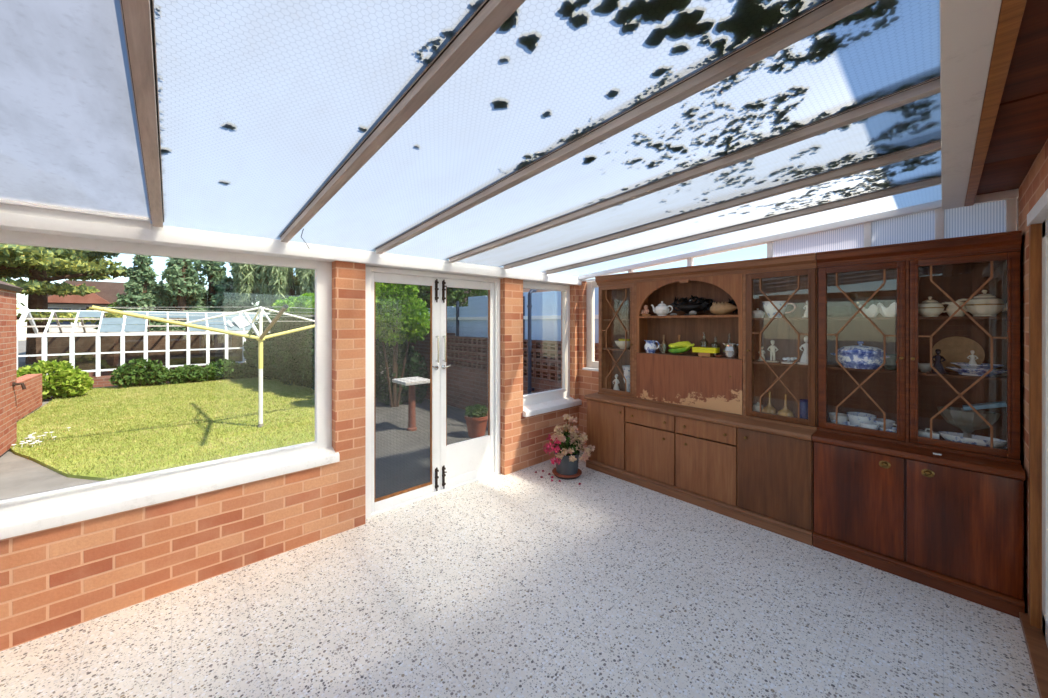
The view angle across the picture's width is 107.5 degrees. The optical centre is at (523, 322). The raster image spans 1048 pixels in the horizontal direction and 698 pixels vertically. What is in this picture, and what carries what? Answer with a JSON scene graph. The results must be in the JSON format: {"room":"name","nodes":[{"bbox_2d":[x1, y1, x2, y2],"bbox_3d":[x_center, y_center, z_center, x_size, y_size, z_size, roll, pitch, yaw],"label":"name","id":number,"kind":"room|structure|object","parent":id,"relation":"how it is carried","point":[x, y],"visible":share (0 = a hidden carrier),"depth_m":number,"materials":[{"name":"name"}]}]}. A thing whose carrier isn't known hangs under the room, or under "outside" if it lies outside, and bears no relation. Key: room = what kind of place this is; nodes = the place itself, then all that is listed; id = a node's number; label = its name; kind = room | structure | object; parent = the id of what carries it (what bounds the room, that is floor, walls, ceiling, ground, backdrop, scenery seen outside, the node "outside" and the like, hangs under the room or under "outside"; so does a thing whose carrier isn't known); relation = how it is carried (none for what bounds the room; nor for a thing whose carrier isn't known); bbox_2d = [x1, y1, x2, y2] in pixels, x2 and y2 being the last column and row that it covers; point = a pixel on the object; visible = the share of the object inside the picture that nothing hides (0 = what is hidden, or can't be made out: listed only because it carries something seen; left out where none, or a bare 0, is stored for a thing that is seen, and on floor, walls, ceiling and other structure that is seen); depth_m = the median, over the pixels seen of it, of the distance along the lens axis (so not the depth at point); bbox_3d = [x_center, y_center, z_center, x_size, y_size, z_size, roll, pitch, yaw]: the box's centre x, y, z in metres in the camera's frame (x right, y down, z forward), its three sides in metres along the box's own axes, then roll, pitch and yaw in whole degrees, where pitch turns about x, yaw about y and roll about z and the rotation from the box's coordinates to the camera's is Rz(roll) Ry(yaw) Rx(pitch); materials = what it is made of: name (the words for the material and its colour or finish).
{"room":"sunroom","nodes":[
{"label":"sunroom","id":0,"kind":"room"},
{"bbox_2d":[0,261,578,651],"bbox_3d":[-1.558,0.625,2.792,6.280,2.150,0.220,0,0,-43],"label":"wall","id":1,"kind":"structure","parent":0,"point":[52,580],"depth_m":2.43,"materials":[{"name":"orange brick"}]},
{"bbox_2d":[0,199,150,229],"bbox_3d":[-2.848,-0.550,1.414,2.115,0.080,0.045,0,0,-43],"label":"trim","id":2,"kind":"structure","parent":1,"relation":"attached to","point":[6,206],"depth_m":1.94,"materials":[{"name":"white paint"}]},
{"bbox_2d":[0,230,339,539],"bbox_3d":[-2.381,0.282,1.970,2.655,1.465,0.178,0,0,-43],"label":"window","id":3,"kind":"structure","parent":1,"relation":"in","point":[27,514],"depth_m":2.28,"materials":[{"name":"white paint"}]},
{"bbox_2d":[0,213,581,285],"bbox_3d":[-1.543,-0.500,2.761,5.860,0.100,0.245,0,0,-43],"label":"beam","id":4,"kind":"structure","parent":1,"relation":"attached to","point":[165,235],"depth_m":2.46,"materials":[{"name":"white paint"}]},
{"bbox_2d":[366,266,499,518],"bbox_3d":[-0.781,0.552,3.506,1.390,1.995,0.118,0,0,-43],"label":"door","id":5,"kind":"structure","parent":1,"relation":"in","point":[455,465],"depth_m":3.45,"materials":[{"name":"white paint"}]},
{"bbox_2d":[523,281,581,416],"bbox_3d":[0.295,0.275,4.404,0.920,1.440,0.190,0,0,-43],"label":"window","id":6,"kind":"structure","parent":1,"relation":"in","point":[557,399],"depth_m":4.53,"materials":[{"name":"white paint"}]},
{"bbox_2d":[0,0,941,273],"bbox_3d":[-0.578,-0.682,1.709,6.052,0.296,3.300,0,0,-43],"label":"ceiling","id":7,"kind":"structure","parent":0,"point":[550,136],"depth_m":1.32,"materials":[{"name":"clear glass"}]},
{"bbox_2d":[940,0,1001,209],"bbox_3d":[0.563,-0.806,0.459,5.850,0.168,0.095,0,0,-43],"label":"roof beam","id":8,"kind":"structure","parent":7,"relation":"attached to","point":[968,28],"depth_m":1.14,"materials":[{"name":"beige paint"}]},
{"bbox_2d":[0,450,1039,697],"bbox_3d":[-0.334,1.610,1.458,6.280,0.120,3.840,0,0,-43],"label":"floor","id":9,"kind":"structure","parent":0,"point":[521,583],"depth_m":1.97,"materials":[{"name":"stone"}]},
{"bbox_2d":[552,467,581,479],"bbox_3d":[0.437,1.531,3.909,0.302,0.038,0.302,0,0,-43],"label":"saucer","id":10,"kind":"object","parent":9,"relation":"on","point":[565,477],"visible":0.6,"depth_m":3.80,"materials":[{"name":"ceramic"}]},
{"bbox_2d":[554,473,580,479],"bbox_3d":[0.437,1.531,3.909,0.300,0.038,0.300,0,0,-43],"label":"tray","id":11,"kind":"object","parent":10,"relation":"on","point":[566,477],"depth_m":3.80,"materials":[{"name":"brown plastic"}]},
{"bbox_2d":[543,414,594,474],"bbox_3d":[0.434,1.241,3.894,0.511,0.598,0.540,0,0,24],"label":"potted plant","id":12,"kind":"object","parent":10,"relation":"on","point":[567,445],"visible":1,"depth_m":3.82,"materials":[{"name":"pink plant"}]},
{"bbox_2d":[584,392,816,545],"bbox_3d":[1.459,1.163,3.509,0.410,0.775,1.972,0,0,-43],"label":"base cabinet","id":13,"kind":"object","parent":9,"relation":"on","point":[760,474],"visible":0.96,"depth_m":3.16,"materials":[{"name":"brown wood"}]},
{"bbox_2d":[584,392,816,440],"bbox_3d":[1.459,0.798,3.509,0.410,0.047,1.972,0,0,-43],"label":"countertop","id":14,"kind":"structure","parent":13,"relation":"on","point":[761,426],"depth_m":3.17,"materials":[{"name":"wood"}]},
{"bbox_2d":[595,253,817,429],"bbox_3d":[1.517,0.139,3.534,0.266,1.270,1.929,0,0,-43],"label":"display cabinet","id":15,"kind":"object","parent":14,"relation":"on","point":[722,385],"visible":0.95,"depth_m":3.27,"materials":[{"name":"brown wood"}]},
{"bbox_2d":[603,347,629,350],"bbox_3d":[1.047,0.288,4.086,0.188,0.016,0.435,0,0,-43],"label":"shelf","id":16,"kind":"object","parent":15,"relation":"attached to","point":[604,348],"depth_m":4.11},
{"bbox_2d":[615,340,629,348],"bbox_3d":[1.059,0.237,4.067,0.200,0.085,0.200,0,0,-43],"label":"bowl","id":17,"kind":"object","parent":15,"relation":"on","point":[621,344],"visible":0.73,"depth_m":4.00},
{"bbox_2d":[622,365,629,391],"bbox_3d":[1.100,0.607,4.022,0.150,0.300,0.150,0,0,-43],"label":"vase","id":18,"kind":"object","parent":15,"relation":"in","point":[626,368],"visible":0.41,"depth_m":3.98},
{"bbox_2d":[644,340,658,352],"bbox_3d":[1.246,0.238,3.776,0.119,0.124,0.132,0,0,-4],"label":"jug","id":19,"kind":"object","parent":15,"relation":"on","point":[650,346],"visible":0.99,"depth_m":3.74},
{"bbox_2d":[651,301,672,315],"bbox_3d":[1.329,-0.134,3.708,0.142,0.143,0.185,0,0,-6],"label":"teapot","id":20,"kind":"object","parent":15,"relation":"on","point":[662,309],"visible":1,"depth_m":3.66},
{"bbox_2d":[668,341,693,353],"bbox_3d":[1.455,0.232,3.542,0.139,0.116,0.228,0,0,-43],"label":"banana bunch","id":21,"kind":"object","parent":15,"relation":"on","point":[679,347],"visible":1,"depth_m":3.50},
{"bbox_2d":[640,352,742,359],"bbox_3d":[1.536,0.308,3.554,0.188,0.016,0.972,0,0,-43],"label":"shelf","id":22,"kind":"object","parent":15,"relation":"attached to","point":[694,354],"depth_m":3.59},
{"bbox_2d":[670,295,716,314],"bbox_3d":[1.549,-0.158,3.530,0.172,0.192,0.447,0,0,-43],"label":"centrepiece","id":23,"kind":"object","parent":15,"relation":"on","point":[685,305],"visible":0.89,"depth_m":3.49,"materials":[{"name":"ceramic"}]},
{"bbox_2d":[698,352,712,356],"bbox_3d":[1.604,0.283,3.392,0.080,0.034,0.100,0,0,-43],"label":"wooden block","id":24,"kind":"object","parent":15,"relation":"on","point":[699,353],"visible":0.76,"depth_m":3.36,"materials":[{"name":"beige wood"}]},
{"bbox_2d":[692,347,719,352],"bbox_3d":[1.604,0.244,3.392,0.094,0.044,0.204,0,0,-43],"label":"box","id":25,"kind":"object","parent":24,"relation":"on","point":[694,349],"visible":1,"depth_m":3.35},
{"bbox_2d":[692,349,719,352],"bbox_3d":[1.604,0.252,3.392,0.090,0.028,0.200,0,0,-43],"label":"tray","id":26,"kind":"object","parent":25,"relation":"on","point":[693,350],"depth_m":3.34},
{"bbox_2d":[710,299,737,314],"bbox_3d":[1.727,-0.138,3.293,0.248,0.152,0.123,0,0,30],"label":"shell","id":27,"kind":"object","parent":15,"relation":"on","point":[721,308],"visible":0.87,"depth_m":3.27,"materials":[{"name":"beige"}]},
{"bbox_2d":[723,343,737,357],"bbox_3d":[1.742,0.238,3.227,0.119,0.124,0.132,0,0,-4],"label":"jug","id":28,"kind":"object","parent":15,"relation":"on","point":[730,350],"visible":0.84,"depth_m":3.19,"materials":[{"name":"silver metal"}]},
{"bbox_2d":[753,308,764,317],"bbox_3d":[1.904,-0.075,3.131,0.104,0.080,0.104,0,0,-43],"label":"dish","id":29,"kind":"object","parent":15,"relation":"on","point":[757,313],"visible":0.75,"depth_m":3.09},
{"bbox_2d":[762,392,777,413],"bbox_3d":[1.950,0.654,3.052,0.110,0.205,0.110,0,0,-43],"label":"bottle vase","id":30,"kind":"object","parent":15,"relation":"in","point":[769,408],"visible":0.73,"depth_m":3.03,"materials":[{"name":"ceramic"}]},
{"bbox_2d":[766,340,779,362],"bbox_3d":[1.975,0.228,3.054,0.098,0.175,0.096,0,0,25],"label":"figurine","id":31,"kind":"object","parent":15,"relation":"on","point":[772,347],"visible":0.99,"depth_m":3.04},
{"bbox_2d":[762,301,795,317],"bbox_3d":[1.993,-0.100,3.038,0.176,0.130,0.200,0,0,-5],"label":"cup","id":32,"kind":"object","parent":15,"relation":"on","point":[770,310],"visible":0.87,"depth_m":3.00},
{"bbox_2d":[753,360,807,366],"bbox_3d":[2.030,0.323,3.015,0.188,0.016,0.454,0,0,-43],"label":"shelf","id":33,"kind":"object","parent":15,"relation":"attached to","point":[755,362],"depth_m":3.01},
{"bbox_2d":[753,318,807,319],"bbox_3d":[2.030,-0.027,3.015,0.188,0.016,0.454,0,0,-43],"label":"shelf","id":34,"kind":"object","parent":15,"relation":"attached to","point":[753,318],"depth_m":2.95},
{"bbox_2d":[777,394,793,416],"bbox_3d":[2.006,0.654,2.947,0.110,0.205,0.110,0,0,-43],"label":"bottle vase","id":35,"kind":"object","parent":15,"relation":"in","point":[785,411],"visible":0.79,"depth_m":2.93,"materials":[{"name":"ceramic"}]},
{"bbox_2d":[781,357,796,363],"bbox_3d":[2.030,0.290,2.949,0.108,0.050,0.110,0,0,-43],"label":"flower ornament","id":36,"kind":"object","parent":15,"relation":"on","point":[788,359],"visible":1,"depth_m":2.93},
{"bbox_2d":[797,336,807,364],"bbox_3d":[2.112,0.210,2.875,0.116,0.210,0.118,0,0,-43],"label":"figurine","id":37,"kind":"object","parent":15,"relation":"on","point":[804,358],"visible":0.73,"depth_m":2.87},
{"bbox_2d":[799,399,807,418],"bbox_3d":[2.106,0.669,2.882,0.080,0.175,0.080,0,0,-43],"label":"vase","id":38,"kind":"object","parent":15,"relation":"in","point":[803,402],"visible":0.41,"depth_m":2.86,"materials":[{"name":"ceramic"}]},
{"bbox_2d":[812,430,1024,617],"bbox_3d":[2.431,1.163,2.449,0.410,0.775,0.896,0,0,-43],"label":"base cabinet","id":39,"kind":"object","parent":9,"relation":"on","point":[950,523],"visible":1,"depth_m":2.26,"materials":[{"name":"brown wood"}]},
{"bbox_2d":[812,430,1024,480],"bbox_3d":[2.431,0.798,2.449,0.410,0.047,0.896,0,0,-43],"label":"countertop","id":40,"kind":"structure","parent":39,"relation":"on","point":[982,465],"depth_m":2.27,"materials":[{"name":"brown wood"}]},
{"bbox_2d":[828,412,847,422],"bbox_3d":[2.282,0.712,2.786,0.120,0.090,0.120,0,0,-43],"label":"bowl","id":41,"kind":"object","parent":40,"relation":"on","point":[842,418],"visible":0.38,"depth_m":2.76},
{"bbox_2d":[846,412,876,424],"bbox_3d":[2.352,0.700,2.680,0.160,0.115,0.160,0,0,-43],"label":"bowl","id":42,"kind":"object","parent":40,"relation":"on","point":[854,418],"visible":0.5,"depth_m":2.66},
{"bbox_2d":[860,422,879,429],"bbox_3d":[2.338,0.718,2.591,0.105,0.078,0.119,0,0,-39],"label":"cup","id":43,"kind":"object","parent":40,"relation":"on","point":[863,425],"visible":0.46,"depth_m":2.56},
{"bbox_2d":[873,418,896,429],"bbox_3d":[2.440,0.711,2.601,0.143,0.093,0.126,0,0,39],"label":"cup","id":44,"kind":"object","parent":40,"relation":"on","point":[889,423],"visible":0.32,"depth_m":2.58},
{"bbox_2d":[816,230,1021,463],"bbox_3d":[2.475,0.139,2.490,0.266,1.270,0.896,0,0,-43],"label":"display cabinet","id":45,"kind":"object","parent":40,"relation":"on","point":[906,275],"visible":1,"depth_m":2.44,"materials":[{"name":"brown wood"}]},
{"bbox_2d":[831,341,889,368],"bbox_3d":[2.318,0.222,2.650,0.186,0.187,0.325,0,0,-43],"label":"tureen","id":46,"kind":"object","parent":45,"relation":"on","point":[860,356],"visible":0.88,"depth_m":2.59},
{"bbox_2d":[827,364,896,373],"bbox_3d":[2.347,0.323,2.669,0.188,0.016,0.440,0,0,-43],"label":"shelf","id":47,"kind":"object","parent":45,"relation":"attached to","point":[829,366],"depth_m":2.63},
{"bbox_2d":[827,317,896,319],"bbox_3d":[2.347,-0.027,2.669,0.188,0.016,0.440,0,0,-43],"label":"shelf","id":48,"kind":"object","parent":45,"relation":"attached to","point":[828,318],"depth_m":2.60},
{"bbox_2d":[859,304,879,316],"bbox_3d":[2.340,-0.079,2.601,0.083,0.088,0.122,0,0,-43],"label":"shell dish","id":49,"kind":"object","parent":45,"relation":"on","point":[872,311],"visible":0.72,"depth_m":2.57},
{"bbox_2d":[877,302,896,316],"bbox_3d":[2.408,-0.083,2.527,0.091,0.096,0.134,0,0,-43],"label":"shell dish","id":50,"kind":"object","parent":45,"relation":"on","point":[891,311],"visible":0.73,"depth_m":2.51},
{"bbox_2d":[883,354,896,369],"bbox_3d":[2.457,0.265,2.573,0.150,0.100,0.150,0,0,-43],"label":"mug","id":51,"kind":"object","parent":45,"relation":"on","point":[891,363],"visible":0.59,"depth_m":2.54,"materials":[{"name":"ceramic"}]},
{"bbox_2d":[918,363,933,371],"bbox_3d":[2.572,0.290,2.462,0.100,0.050,0.100,0,0,-43],"label":"cup","id":52,"kind":"object","parent":45,"relation":"on","point":[924,367],"visible":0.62,"depth_m":2.44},
{"bbox_2d":[918,296,950,316],"bbox_3d":[2.548,-0.099,2.408,0.140,0.128,0.131,0,0,5],"label":"teapot","id":53,"kind":"object","parent":45,"relation":"on","point":[927,308],"visible":0.85,"depth_m":2.38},
{"bbox_2d":[929,349,947,373],"bbox_3d":[2.562,0.240,2.378,0.083,0.150,0.084,0,0,-43],"label":"figurine","id":54,"kind":"object","parent":45,"relation":"on","point":[938,366],"visible":0.92,"depth_m":2.37,"materials":[{"name":"black ceramic"}]},
{"bbox_2d":[946,302,967,315],"bbox_3d":[2.639,-0.081,2.342,0.098,0.092,0.088,0,0,9],"label":"jug","id":55,"kind":"object","parent":45,"relation":"on","point":[952,308],"visible":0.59,"depth_m":2.32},
{"bbox_2d":[918,370,1006,381],"bbox_3d":[2.650,0.323,2.339,0.188,0.016,0.420,0,0,-43],"label":"shelf","id":56,"kind":"object","parent":45,"relation":"attached to","point":[1002,377],"depth_m":2.28,"materials":[{"name":"wood"}]},
{"bbox_2d":[918,316,1006,318],"bbox_3d":[2.650,-0.027,2.339,0.188,0.016,0.420,0,0,-43],"label":"shelf","id":57,"kind":"object","parent":45,"relation":"attached to","point":[919,317],"depth_m":2.26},
{"bbox_2d":[937,406,1000,437],"bbox_3d":[2.683,0.644,2.327,0.139,0.225,0.253,0,0,-43],"label":"pedestal bowl","id":58,"kind":"object","parent":45,"relation":"in","point":[968,421],"visible":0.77,"depth_m":2.30,"materials":[{"name":"clear glass"}]},
{"bbox_2d":[963,401,1006,410],"bbox_3d":[2.724,0.495,2.275,0.070,0.071,0.167,0,0,-43],"label":"tray","id":59,"kind":"object","parent":58,"relation":"on","point":[1001,403],"visible":0.96,"depth_m":2.25,"materials":[{"name":"blue ceramic"}]},
{"bbox_2d":[946,367,1006,376],"bbox_3d":[2.692,0.295,2.287,0.154,0.039,0.250,0,0,-43],"label":"platter","id":60,"kind":"object","parent":45,"relation":"on","point":[974,372],"visible":0.88,"depth_m":2.26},
{"bbox_2d":[932,336,984,371],"bbox_3d":[2.690,0.197,2.387,0.048,0.218,0.220,0,0,-43],"label":"plate","id":61,"kind":"object","parent":60,"relation":"on","point":[953,349],"visible":0.73,"depth_m":2.39,"materials":[{"name":"ceramic"}]},
{"bbox_2d":[950,362,1004,369],"bbox_3d":[2.692,0.263,2.287,0.130,0.031,0.210,0,0,-43],"label":"platter","id":62,"kind":"object","parent":60,"relation":"on","point":[982,366],"visible":0.91,"depth_m":2.26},
{"bbox_2d":[967,350,977,364],"bbox_3d":[2.682,0.220,2.298,0.058,0.105,0.059,0,0,-43],"label":"figurine","id":63,"kind":"object","parent":62,"relation":"on","point":[972,360],"visible":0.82,"depth_m":2.29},
{"bbox_2d":[955,290,1006,315],"bbox_3d":[2.696,-0.113,2.245,0.157,0.156,0.199,0,0,-6],"label":"tureen","id":64,"kind":"object","parent":45,"relation":"on","point":[984,304],"visible":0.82,"depth_m":2.21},
{"bbox_2d":[918,428,939,438],"bbox_3d":[2.546,0.712,2.417,0.090,0.090,0.110,0,0,-43],"label":"butter dish","id":65,"kind":"object","parent":40,"relation":"on","point":[924,433],"visible":0.36,"depth_m":2.40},
{"bbox_2d":[938,431,1006,447],"bbox_3d":[2.656,0.717,2.282,0.121,0.080,0.270,0,0,-43],"label":"dish","id":66,"kind":"object","parent":40,"relation":"on","point":[950,436],"visible":0.45,"depth_m":2.27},
{"bbox_2d":[527,289,536,393],"bbox_3d":[0.131,0.356,6.062,0.082,1.788,0.235,0,0,32],"label":"drainpipe","id":67,"kind":"object","parent":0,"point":[530,389],"visible":0.91,"depth_m":5.97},
{"bbox_2d":[579,281,598,446],"bbox_3d":[1.939,0.603,3.463,0.220,2.195,3.520,0,0,-43],"label":"wall","id":68,"kind":"structure","parent":0,"point":[588,380],"depth_m":4.65,"materials":[{"name":"orange brick"}]},
{"bbox_2d":[582,281,598,370],"bbox_3d":[0.936,0.037,4.483,0.138,1.065,0.540,0,0,-43],"label":"window","id":69,"kind":"structure","parent":68,"relation":"in","point":[591,364],"depth_m":4.65,"materials":[{"name":"beige paint"}]},
{"bbox_2d":[577,189,1018,281],"bbox_3d":[1.795,-0.640,3.479,0.090,0.290,3.300,0,0,-43],"label":"window","id":70,"kind":"structure","parent":68,"relation":"in","point":[995,212],"depth_m":2.67,"materials":[{"name":"glass"}]},
{"bbox_2d":[976,0,1047,194],"bbox_3d":[0.829,-0.794,0.321,6.056,0.031,0.392,0,0,-43],"label":"ceiling","id":71,"kind":"structure","parent":0,"point":[1020,130],"depth_m":1.43,"materials":[{"name":"brown wood"}]},
{"bbox_2d":[964,0,1026,205],"bbox_3d":[0.608,-0.786,0.410,5.850,0.128,0.038,0,0,-43],"label":"trim","id":72,"kind":"structure","parent":71,"relation":"attached to","point":[1011,11],"depth_m":1.15,"materials":[{"name":"wood"}]},
{"bbox_2d":[1019,139,1047,614],"bbox_3d":[0.741,0.455,0.124,6.060,2.490,0.220,0,0,-43],"label":"door frame","id":73,"kind":"structure","parent":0,"point":[1034,185],"depth_m":2.07,"materials":[{"name":"wood"}]},
{"bbox_2d":[1019,189,1047,697],"bbox_3d":[1.612,0.500,0.943,2.950,2.100,0.250,0,0,-43],"label":"door","id":74,"kind":"structure","parent":73,"relation":"in","point":[1034,625],"depth_m":1.90,"materials":[{"name":"beige paint"}]},
{"label":"outside","id":75,"kind":"structure","parent":0,"visible":0},
{"bbox_2d":[0,340,460,499],"bbox_3d":[-17.428,1.940,22.689,85.000,0.420,63.000,0,0,-43],"label":"ground","id":76,"kind":"structure","parent":75,"point":[20,476],"depth_m":4.29,"materials":[{"name":"concrete"}]},
{"bbox_2d":[0,281,25,455],"bbox_3d":[-7.182,0.117,4.132,2.031,3.167,1.900,0,0,-43],"label":"shed","id":77,"kind":"object","parent":76,"relation":"on","point":[8,292],"visible":0.99,"depth_m":5.13,"materials":[{"name":"red brick"}]},
{"bbox_2d":[12,382,25,389],"bbox_3d":[-6.964,0.878,5.309,0.118,0.113,0.060,0,0,-43],"label":"tap","id":78,"kind":"object","parent":77,"relation":"on","point":[13,383],"depth_m":5.29,"materials":[{"name":"metal"}]},
{"bbox_2d":[17,374,41,420],"bbox_3d":[-8.779,1.375,6.534,0.200,0.650,3.500,0,0,-43],"label":"wall","id":79,"kind":"structure","parent":76,"relation":"on","point":[29,399],"depth_m":7.19,"materials":[{"name":"red brick"}]},
{"bbox_2d":[17,360,93,399],"bbox_3d":[-10.579,1.284,8.489,1.498,0.918,0.930,0,0,-43],"label":"bush","id":80,"kind":"object","parent":76,"relation":"on","point":[64,378],"visible":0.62,"depth_m":8.49,"materials":[{"name":"green plant"}]},
{"bbox_2d":[0,243,122,322],"bbox_3d":[-19.623,-2.260,12.681,7.801,7.930,7.979,0,0,11],"label":"cedar tree","id":81,"kind":"object","parent":76,"relation":"on","point":[12,256],"visible":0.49,"depth_m":13.63,"materials":[{"name":"green plant"}]},
{"bbox_2d":[1,248,131,363],"bbox_3d":[-20.359,-2.212,16.451,6.316,7.833,6.333,0,0,-6],"label":"cedar tree","id":82,"kind":"object","parent":76,"relation":"on","point":[35,301],"visible":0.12,"depth_m":16.61,"materials":[{"name":"green plant"}]},
{"bbox_2d":[48,280,127,331],"bbox_3d":[-24.649,-0.250,22.645,4.700,3.900,6.100,0,0,-43],"label":"bungalow","id":83,"kind":"object","parent":76,"relation":"on","point":[108,292],"visible":0.24,"depth_m":20.34,"materials":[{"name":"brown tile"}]},
{"bbox_2d":[114,255,166,328],"bbox_3d":[-16.786,-1.044,17.003,2.621,5.497,2.458,0,0,-43],"label":"conifer tree","id":84,"kind":"object","parent":76,"relation":"on","point":[140,287],"visible":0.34,"depth_m":16.77,"materials":[{"name":"green plant"}]},
{"bbox_2d":[17,308,270,388],"bbox_3d":[-10.873,0.668,11.738,5.430,2.063,2.080,0,0,-43],"label":"greenhouse","id":85,"kind":"object","parent":76,"relation":"on","point":[116,342],"visible":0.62,"depth_m":11.30,"materials":[{"name":"glass"}]},
{"bbox_2d":[226,315,249,327],"bbox_3d":[-9.139,-0.020,12.277,0.274,0.438,0.588,0,0,30],"label":"roof vent","id":86,"kind":"object","parent":85,"relation":"attached to","point":[239,322],"depth_m":12.30,"materials":[{"name":"white paint"}]},
{"bbox_2d":[9,376,314,480],"bbox_3d":[-6.339,1.717,8.128,5.550,0.046,8.650,0,0,-43],"label":"lawn","id":87,"kind":"structure","parent":76,"relation":"on","point":[90,476],"depth_m":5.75,"materials":[{"name":"plant"}]},
{"bbox_2d":[12,427,70,448],"bbox_3d":[-6.976,1.659,5.491,0.546,0.081,0.908,0,0,-43],"label":"daisies","id":88,"kind":"object","parent":87,"relation":"on","point":[28,436],"visible":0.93,"depth_m":5.41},
{"bbox_2d":[109,358,173,387],"bbox_3d":[-10.155,1.358,10.255,1.246,0.862,0.895,0,0,-43],"label":"shrub","id":89,"kind":"object","parent":87,"relation":"on","point":[150,373],"visible":1,"depth_m":10.11,"materials":[{"name":"green plant"}]},
{"bbox_2d":[86,304,314,427],"bbox_3d":[-4.269,0.720,6.235,2.690,1.960,2.690,0,0,2],"label":"clothes line","id":90,"kind":"object","parent":87,"relation":"on","point":[261,335],"visible":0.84,"depth_m":6.02,"materials":[{"name":"white paint"}]},
{"bbox_2d":[272,292,314,364],"bbox_3d":[-5.623,0.469,10.143,3.576,2.485,1.174,0,0,43],"label":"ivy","id":91,"kind":"object","parent":87,"relation":"on","point":[305,301],"visible":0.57,"depth_m":9.72,"materials":[{"name":"green plant"}]},
{"bbox_2d":[145,257,217,330],"bbox_3d":[-15.575,-1.002,17.581,3.484,5.413,3.064,0,0,-24],"label":"conifer tree","id":92,"kind":"object","parent":76,"relation":"on","point":[181,294],"visible":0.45,"depth_m":17.31,"materials":[{"name":"green plant"}]},
{"bbox_2d":[160,259,207,301],"bbox_3d":[-17.489,-1.676,19.949,2.787,6.759,3.247,0,0,-43],"label":"conifer tree","id":93,"kind":"object","parent":76,"relation":"on","point":[201,280],"visible":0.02,"depth_m":20.00,"materials":[{"name":"green plant"}]},
{"bbox_2d":[168,364,208,383],"bbox_3d":[-9.509,1.456,10.859,0.976,0.595,0.886,0,0,-43],"label":"shrub","id":94,"kind":"object","parent":76,"relation":"on","point":[185,373],"visible":0.97,"depth_m":10.71,"materials":[{"name":"green plant"}]},
{"bbox_2d":[194,260,226,324],"bbox_3d":[-15.770,-1.513,19.477,2.629,6.433,3.123,0,0,-43],"label":"conifer tree","id":95,"kind":"object","parent":76,"relation":"on","point":[214,270],"visible":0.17,"depth_m":19.23,"materials":[{"name":"green plant"}]},
{"bbox_2d":[201,359,245,380],"bbox_3d":[-8.914,1.412,11.402,1.117,0.705,0.965,0,0,-43],"label":"shrub","id":96,"kind":"object","parent":76,"relation":"on","point":[220,369],"visible":0.94,"depth_m":11.27,"materials":[{"name":"green plant"}]},
{"bbox_2d":[207,262,259,326],"bbox_3d":[-13.751,-1.224,18.637,3.145,5.856,2.900,0,0,-21],"label":"conifer tree","id":97,"kind":"object","parent":76,"relation":"on","point":[225,301],"visible":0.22,"depth_m":18.10,"materials":[{"name":"green plant"}]},
{"bbox_2d":[240,358,273,377],"bbox_3d":[-8.225,1.359,12.004,1.122,0.787,0.861,0,0,-43],"label":"shrub","id":98,"kind":"object","parent":76,"relation":"on","point":[250,371],"visible":0.22,"depth_m":11.66,"materials":[{"name":"green plant"}]},
{"bbox_2d":[230,263,314,316],"bbox_3d":[-11.905,-1.590,19.787,4.844,6.593,5.500,0,0,-26],"label":"willow tree","id":99,"kind":"object","parent":76,"relation":"on","point":[271,283],"visible":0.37,"depth_m":17.76,"materials":[{"name":"green plant"}]},
{"bbox_2d":[243,312,379,389],"bbox_3d":[-5.987,0.760,10.601,6.322,2.361,1.734,0,0,39],"label":"hedge","id":100,"kind":"object","parent":76,"relation":"on","point":[290,356],"visible":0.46,"depth_m":10.13,"materials":[{"name":"green plant"}]},
{"bbox_2d":[296,251,374,295],"bbox_3d":[-8.288,-1.739,19.910,5.952,6.889,5.418,0,0,-22],"label":"willow tree","id":101,"kind":"object","parent":76,"relation":"on","point":[304,280],"visible":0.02,"depth_m":17.69,"materials":[{"name":"green plant"}]},
{"bbox_2d":[376,337,428,404],"bbox_3d":[-2.901,0.956,8.368,1.129,1.790,1.831,0,0,-43],"label":"hedge","id":102,"kind":"object","parent":76,"relation":"on","point":[413,354],"visible":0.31,"depth_m":7.98,"materials":[{"name":"green plant"}]},
{"bbox_2d":[376,397,487,497],"bbox_3d":[-4.982,1.724,4.061,10.150,0.052,6.280,0,0,-43],"label":"patio","id":103,"kind":"structure","parent":76,"relation":"on","point":[413,435],"depth_m":5.43,"materials":[{"name":"stone"}]},
{"bbox_2d":[376,282,428,406],"bbox_3d":[-2.588,0.333,7.732,1.427,2.743,0.916,0,0,-29],"label":"bush","id":104,"kind":"object","parent":103,"relation":"on","point":[409,321],"visible":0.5,"depth_m":7.62,"materials":[{"name":"green plant"}]},
{"bbox_2d":[392,377,428,430],"bbox_3d":[-1.771,1.300,6.071,0.440,0.800,0.480,0,0,-43],"label":"pedestal table","id":105,"kind":"object","parent":103,"relation":"on","point":[416,378],"visible":0.75,"depth_m":6.02,"materials":[{"name":"stone"}]},
{"bbox_2d":[465,404,487,437],"bbox_3d":[-0.713,1.453,5.751,0.387,0.494,0.377,0,0,-43],"label":"potted plant","id":106,"kind":"object","parent":103,"relation":"on","point":[475,406],"visible":0.49,"depth_m":5.63,"materials":[{"name":"ceramic"}]},
{"bbox_2d":[397,284,487,307],"bbox_3d":[-4.168,-0.929,16.595,5.518,5.268,3.672,0,0,-6],"label":"broadleaf tree","id":107,"kind":"object","parent":76,"relation":"on","point":[419,287],"visible":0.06,"depth_m":15.53,"materials":[{"name":"green plant"}]},
{"bbox_2d":[398,325,598,409],"bbox_3d":[-0.995,0.875,7.444,0.320,1.650,6.686,0,0,-43],"label":"wall","id":108,"kind":"structure","parent":76,"relation":"on","point":[546,355],"depth_m":6.99,"materials":[{"name":"brick"}]},
{"bbox_2d":[417,287,598,342],"bbox_3d":[-0.542,0.065,7.239,0.070,1.170,6.600,0,0,-43],"label":"fence","id":109,"kind":"object","parent":108,"relation":"attached to","point":[546,306],"visible":0.14,"depth_m":6.41,"materials":[{"name":"white paint"}]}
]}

